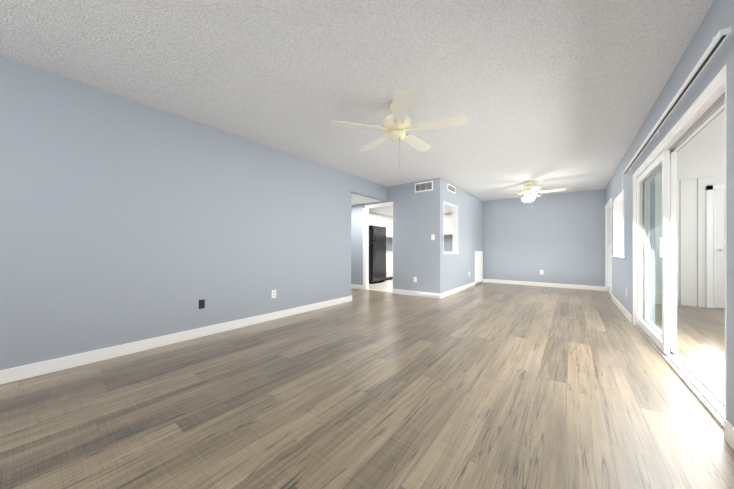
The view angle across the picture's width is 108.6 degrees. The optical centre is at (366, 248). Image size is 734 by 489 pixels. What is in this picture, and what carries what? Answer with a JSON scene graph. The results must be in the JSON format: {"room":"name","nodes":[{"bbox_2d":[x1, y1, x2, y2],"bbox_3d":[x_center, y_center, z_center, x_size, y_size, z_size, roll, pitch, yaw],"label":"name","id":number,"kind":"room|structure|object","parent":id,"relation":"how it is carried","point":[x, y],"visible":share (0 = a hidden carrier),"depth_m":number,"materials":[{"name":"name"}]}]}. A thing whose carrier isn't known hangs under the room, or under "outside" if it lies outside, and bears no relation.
{"room":"empty living room","nodes":[
{"label":"empty living room","id":0,"kind":"room"},
{"bbox_2d":[0,56,386,369],"bbox_3d":[-1.588,-0.211,3.474,0.120,2.420,6.550,0,0,38],"label":"wall","id":1,"kind":"structure","parent":0,"point":[123,220],"depth_m":2.57,"materials":[{"name":"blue paint"}]},
{"bbox_2d":[0,296,351,384],"bbox_3d":[-1.917,0.947,2.938,0.014,0.105,5.300,0,0,38],"label":"baseboard","id":2,"kind":"structure","parent":1,"relation":"attached to","point":[14,374],"depth_m":2.55,"materials":[{"name":"white wood"}]},
{"bbox_2d":[199,299,204,308],"bbox_3d":[-1.877,0.629,2.995,0.007,0.100,0.060,0,0,38],"label":"electrical outlet","id":3,"kind":"object","parent":1,"relation":"attached to","point":[201,304],"visible":1,"depth_m":2.99,"materials":[{"name":"grey plastic"}]},
{"bbox_2d":[272,290,275,297],"bbox_3d":[-1.313,0.639,3.723,0.010,0.116,0.072,0,0,38],"label":"electrical outlet","id":4,"kind":"object","parent":1,"relation":"attached to","point":[273,293],"visible":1,"depth_m":3.72,"materials":[{"name":"white plastic"}]},
{"bbox_2d":[0,0,713,200],"bbox_3d":[0.358,-1.521,4.087,6.130,0.200,10.140,0,0,38],"label":"ceiling","id":5,"kind":"structure","parent":0,"point":[551,94],"depth_m":2.09,"materials":[{"name":"white paint"}]},
{"bbox_2d":[330,90,468,169],"bbox_3d":[0.331,-1.088,2.632,1.254,0.666,1.206,0,0,38],"label":"room ceiling fan","id":6,"kind":"object","parent":5,"relation":"hanging from","point":[396,124],"visible":1,"depth_m":2.49,"materials":[{"name":"beige plastic"}]},
{"bbox_2d":[498,181,565,207],"bbox_3d":[3.477,-1.135,5.614,1.226,0.571,1.250,0,0,38],"label":"ceiling fan","id":7,"kind":"object","parent":5,"relation":"hanging from","point":[528,192],"visible":1,"depth_m":5.54,"materials":[{"name":"beige"}]},
{"bbox_2d":[351,193,380,204],"bbox_3d":[-0.696,-1.260,6.134,1.720,0.320,1.250,0,0,38],"label":"ceiling","id":8,"kind":"structure","parent":0,"point":[357,199],"depth_m":6.01,"materials":[{"name":"white paint"}]},
{"bbox_2d":[0,282,733,488],"bbox_3d":[1.371,1.049,3.304,8.690,0.100,10.140,0,0,38],"label":"floor","id":9,"kind":"structure","parent":0,"point":[368,389],"depth_m":1.68,"materials":[{"name":"brown wood"}]},
{"bbox_2d":[368,279,392,292],"bbox_3d":[1.217,1.051,7.675,3.100,0.100,3.410,0,0,38],"label":"floor","id":10,"kind":"structure","parent":0,"point":[386,286],"depth_m":6.99,"materials":[{"name":"white tile"}]},
{"bbox_2d":[369,225,385,283],"bbox_3d":[0.112,0.171,7.904,0.771,1.660,0.680,0,0,38],"label":"fridge","id":11,"kind":"object","parent":10,"relation":"on","point":[377,254],"visible":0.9,"depth_m":7.61,"materials":[{"name":"grey metal"}]},
{"bbox_2d":[385,253,392,280],"bbox_3d":[0.400,0.561,8.449,0.613,0.880,0.415,0,0,38],"label":"base cabinet","id":12,"kind":"object","parent":10,"relation":"on","point":[389,266],"visible":0.23,"depth_m":8.30,"materials":[{"name":"white wood"}]},
{"bbox_2d":[386,237,392,250],"bbox_3d":[-0.399,-0.209,8.021,0.120,2.420,4.840,0,0,38],"label":"wall","id":13,"kind":"structure","parent":0,"point":[389,244],"depth_m":9.49,"materials":[{"name":"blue paint"}]},
{"bbox_2d":[369,213,376,224],"bbox_3d":[0.042,-0.907,8.205,0.344,0.376,0.410,0,0,38],"label":"upper cabinet","id":14,"kind":"object","parent":13,"relation":"attached to","point":[372,217],"depth_m":8.09,"materials":[{"name":"white wood"}]},
{"bbox_2d":[369,214,384,226],"bbox_3d":[0.294,-0.747,8.531,0.344,0.696,0.415,0,0,38],"label":"upper cabinet","id":15,"kind":"object","parent":13,"relation":"attached to","point":[381,220],"depth_m":8.43,"materials":[{"name":"white wood"}]},
{"bbox_2d":[385,217,392,236],"bbox_3d":[0.546,-0.747,8.858,0.344,0.696,0.410,0,0,38],"label":"upper cabinet","id":16,"kind":"object","parent":13,"relation":"attached to","point":[388,220],"depth_m":8.85,"materials":[{"name":"white wood"}]},
{"bbox_2d":[351,178,441,293],"bbox_3d":[0.269,-0.210,6.253,3.100,2.420,0.120,0,0,38],"label":"wall","id":17,"kind":"structure","parent":0,"point":[417,223],"depth_m":5.63,"materials":[{"name":"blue paint"}]},
{"bbox_2d":[351,284,362,289],"bbox_3d":[-0.547,0.948,6.799,1.140,0.105,0.014,0,0,38],"label":"baseboard","id":18,"kind":"structure","parent":17,"relation":"attached to","point":[353,286],"depth_m":6.57,"materials":[{"name":"white wood"}]},
{"bbox_2d":[363,202,392,289],"bbox_3d":[0.282,-0.030,6.237,0.860,2.060,0.139,0,0,38],"label":"trim","id":19,"kind":"structure","parent":17,"relation":"attached to","point":[366,208],"depth_m":6.43,"materials":[{"name":"white wood"}]},
{"bbox_2d":[393,289,440,298],"bbox_3d":[1.025,0.947,5.584,1.114,0.105,0.014,0,0,38],"label":"baseboard","id":20,"kind":"structure","parent":17,"relation":"attached to","point":[418,293],"depth_m":5.55,"materials":[{"name":"white wood"}]},
{"bbox_2d":[415,181,432,192],"bbox_3d":[1.175,-1.285,5.471,0.410,0.190,0.012,0,0,38],"label":"air vent","id":21,"kind":"object","parent":17,"relation":"in","point":[424,186],"visible":1,"depth_m":5.46,"materials":[{"name":"white metal"}]},
{"bbox_2d":[443,201,458,253],"bbox_3d":[1.788,-0.435,5.775,0.152,1.089,0.879,0,0,38],"label":"trim","id":22,"kind":"structure","parent":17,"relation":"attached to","point":[454,229],"depth_m":6.10,"materials":[{"name":"white"}]},
{"bbox_2d":[441,282,474,298],"bbox_3d":[2.201,0.948,6.207,0.014,0.105,2.410,0,0,38],"label":"baseboard","id":23,"kind":"structure","parent":17,"relation":"attached to","point":[453,291],"depth_m":5.97,"materials":[{"name":"white wood"}]},
{"bbox_2d":[369,205,451,216],"bbox_3d":[1.246,-1.260,7.616,2.980,0.320,3.230,0,0,38],"label":"ceiling","id":24,"kind":"structure","parent":0,"point":[386,211],"depth_m":7.57,"materials":[{"name":"white paint"}]},
{"bbox_2d":[442,179,442,292],"bbox_3d":[1.500,-0.210,5.410,0.120,2.420,0.050,0,0,38],"label":"wall block","id":25,"kind":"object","parent":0,"point":[442,235],"visible":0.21,"depth_m":5.35,"materials":[{"name":"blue paint"}]},
{"bbox_2d":[443,254,457,292],"bbox_3d":[1.785,0.555,5.777,0.120,0.890,0.880,0,0,38],"label":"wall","id":26,"kind":"structure","parent":0,"point":[450,271],"depth_m":5.71,"materials":[{"name":"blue paint"}]},
{"bbox_2d":[443,179,457,205],"bbox_3d":[1.785,-1.200,5.778,0.120,0.440,0.880,0,0,38],"label":"wall block","id":27,"kind":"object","parent":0,"point":[450,197],"visible":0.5,"depth_m":5.66,"materials":[{"name":"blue paint"}]},
{"bbox_2d":[447,183,454,193],"bbox_3d":[1.843,-1.310,5.745,0.012,0.150,0.460,0,0,38],"label":"air vent","id":28,"kind":"object","parent":27,"relation":"attached to","point":[450,188],"visible":0.96,"depth_m":5.68,"materials":[{"name":"white metal"}]},
{"bbox_2d":[458,188,483,286],"bbox_3d":[2.757,-0.210,7.036,0.120,2.420,2.300,0,0,38],"label":"wall","id":29,"kind":"structure","parent":0,"point":[470,224],"depth_m":6.72,"materials":[{"name":"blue paint"}]},
{"bbox_2d":[475,251,482,282],"bbox_3d":[3.185,0.500,7.450,0.050,0.880,0.760,0,0,38],"label":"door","id":30,"kind":"structure","parent":29,"relation":"attached to","point":[478,266],"depth_m":7.39,"materials":[{"name":"white wood"}]},
{"bbox_2d":[444,189,604,285],"bbox_3d":[3.469,-0.209,8.014,6.010,2.420,0.120,0,0,38],"label":"wall","id":31,"kind":"structure","parent":0,"point":[558,238],"depth_m":6.95,"materials":[{"name":"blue paint"}]},
{"bbox_2d":[444,214,451,233],"bbox_3d":[2.717,-0.772,8.296,0.418,0.645,0.344,0,0,38],"label":"upper cabinet","id":32,"kind":"object","parent":31,"relation":"attached to","point":[447,224],"depth_m":8.23,"materials":[{"name":"white"}]},
{"bbox_2d":[484,279,604,290],"bbox_3d":[4.575,0.948,7.074,2.710,0.105,0.014,0,0,38],"label":"baseboard","id":33,"kind":"structure","parent":31,"relation":"attached to","point":[585,287],"depth_m":6.92,"materials":[{"name":"white wood"}]},
{"bbox_2d":[655,181,661,303],"bbox_3d":[5.208,-0.210,4.901,0.550,2.420,0.100,0,0,38],"label":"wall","id":34,"kind":"structure","parent":0,"point":[659,184],"depth_m":4.78,"materials":[{"name":"white paint"}]},
{"bbox_2d":[606,0,733,425],"bbox_3d":[2.686,-0.211,2.250,0.200,2.420,9.840,0,0,38],"label":"wall","id":35,"kind":"structure","parent":0,"point":[713,23],"depth_m":1.84,"materials":[{"name":"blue paint"}]},
{"bbox_2d":[605,197,611,294],"bbox_3d":[5.263,-0.015,5.712,0.075,2.030,1.209,0,0,38],"label":"door frame","id":36,"kind":"structure","parent":35,"relation":"attached to","point":[608,247],"depth_m":5.92,"materials":[{"name":"white wood"}]},
{"bbox_2d":[612,189,623,257],"bbox_3d":[4.388,-0.386,4.479,0.228,1.069,1.249,0,0,38],"label":"window","id":37,"kind":"structure","parent":35,"relation":"in","point":[618,243],"depth_m":4.97,"materials":[{"name":"white"}]},
{"bbox_2d":[611,294,631,322],"bbox_3d":[4.185,0.947,4.364,0.014,0.105,2.120,0,0,38],"label":"baseboard","id":38,"kind":"structure","parent":35,"relation":"attached to","point":[625,312],"depth_m":4.09,"materials":[{"name":"white wood"}]},
{"bbox_2d":[637,150,676,353],"bbox_3d":[3.152,0.030,2.902,0.116,1.870,1.242,0,0,38],"label":"door","id":39,"kind":"structure","parent":35,"relation":"in","point":[662,343],"depth_m":2.48,"materials":[{"name":"white"}]},
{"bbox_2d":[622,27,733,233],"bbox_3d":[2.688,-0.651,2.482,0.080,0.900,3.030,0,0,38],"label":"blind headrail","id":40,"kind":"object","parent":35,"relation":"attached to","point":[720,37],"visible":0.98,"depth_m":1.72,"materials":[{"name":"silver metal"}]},
{"bbox_2d":[633,64,726,428],"bbox_3d":[2.755,0.014,2.386,0.148,1.970,2.639,0,0,38],"label":"door frame","id":41,"kind":"structure","parent":35,"relation":"attached to","point":[706,106],"depth_m":1.92,"materials":[{"name":"white"}]},
{"bbox_2d":[724,419,733,450],"bbox_3d":[0.736,0.946,-0.098,0.014,0.105,3.740,0,0,38],"label":"baseboard","id":42,"kind":"structure","parent":35,"relation":"attached to","point":[729,432],"depth_m":1.34,"materials":[{"name":"white wood"}]},
{"bbox_2d":[677,180,677,304],"bbox_3d":[5.903,-0.210,5.268,0.100,2.420,1.490,0,0,38],"label":"wall","id":43,"kind":"structure","parent":0,"point":[677,242],"depth_m":4.65,"materials":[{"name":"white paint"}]},
{"bbox_2d":[655,110,724,181],"bbox_3d":[3.399,-1.422,0.916,2.560,0.400,8.840,0,0,38],"label":"ceiling","id":44,"kind":"structure","parent":0,"point":[701,154],"depth_m":3.41,"materials":[{"name":"white paint"}]},
{"bbox_2d":[678,175,724,308],"bbox_3d":[6.065,-0.111,4.366,2.560,2.220,0.120,0,0,38],"label":"wall","id":45,"kind":"structure","parent":0,"point":[688,242],"depth_m":4.59,"materials":[{"name":"white paint"}]},
{"bbox_2d":[679,178,697,306],"bbox_3d":[5.952,-0.111,4.374,2.212,2.220,0.004,0,0,38],"label":"wall panel","id":46,"kind":"object","parent":45,"relation":"attached to","point":[680,239],"visible":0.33,"depth_m":4.67,"materials":[{"name":"grey"}]},
{"bbox_2d":[706,184,724,307],"bbox_3d":[6.144,-0.036,4.190,0.940,2.070,0.060,0,0,38],"label":"door","id":47,"kind":"structure","parent":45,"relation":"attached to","point":[715,248],"depth_m":4.43,"materials":[{"name":"white wood"}]}
]}

